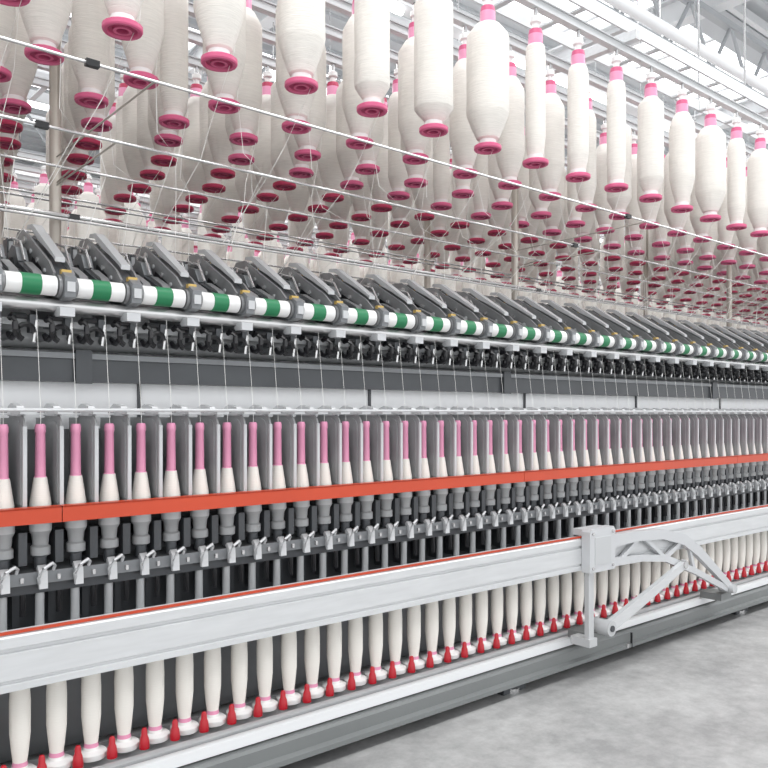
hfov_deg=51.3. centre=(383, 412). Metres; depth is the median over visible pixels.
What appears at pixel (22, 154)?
frame
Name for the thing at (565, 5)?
window
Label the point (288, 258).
strands
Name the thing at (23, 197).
wall
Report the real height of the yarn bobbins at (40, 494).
0.420 m
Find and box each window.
[25,100,602,241]
[70,14,388,96]
[509,0,767,134]
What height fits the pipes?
1.651 m
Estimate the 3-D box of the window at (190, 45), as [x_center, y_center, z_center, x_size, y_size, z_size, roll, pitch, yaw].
[3.520,-4.397,14.338,36.000,0.060,1.200,0,0,-41]
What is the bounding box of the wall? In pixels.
[23,197,435,270]
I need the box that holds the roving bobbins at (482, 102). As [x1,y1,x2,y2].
[0,0,767,326]
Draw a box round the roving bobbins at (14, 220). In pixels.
[4,165,767,334]
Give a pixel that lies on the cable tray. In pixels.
(503, 8)
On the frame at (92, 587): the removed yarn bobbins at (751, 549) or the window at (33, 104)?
the removed yarn bobbins at (751, 549)
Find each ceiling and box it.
[14,0,767,284]
[15,0,697,287]
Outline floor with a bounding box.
[279,601,767,767]
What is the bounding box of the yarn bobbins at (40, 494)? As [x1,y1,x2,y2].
[0,310,765,508]
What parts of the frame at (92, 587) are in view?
spindle rail, ring rail, creel frame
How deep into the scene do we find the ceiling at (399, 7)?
5.46 m
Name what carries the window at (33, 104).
attached to the ceiling at (399, 7)
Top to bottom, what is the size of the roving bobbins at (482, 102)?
0.473 m
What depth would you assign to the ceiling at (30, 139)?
9.51 m
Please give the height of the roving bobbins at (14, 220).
0.473 m
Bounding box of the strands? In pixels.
[0,0,767,331]
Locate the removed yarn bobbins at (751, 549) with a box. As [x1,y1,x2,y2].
[8,531,767,767]
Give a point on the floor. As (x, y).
(696, 696)
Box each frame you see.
[0,0,767,767]
[13,150,653,297]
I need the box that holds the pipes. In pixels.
[273,0,767,136]
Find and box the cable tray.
[27,0,767,238]
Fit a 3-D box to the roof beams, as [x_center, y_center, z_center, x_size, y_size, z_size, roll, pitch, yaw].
[5.526,-3.837,11.995,36.028,0.980,21.030,0,0,-41]
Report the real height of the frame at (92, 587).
2.089 m
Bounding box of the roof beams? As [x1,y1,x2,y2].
[16,0,767,291]

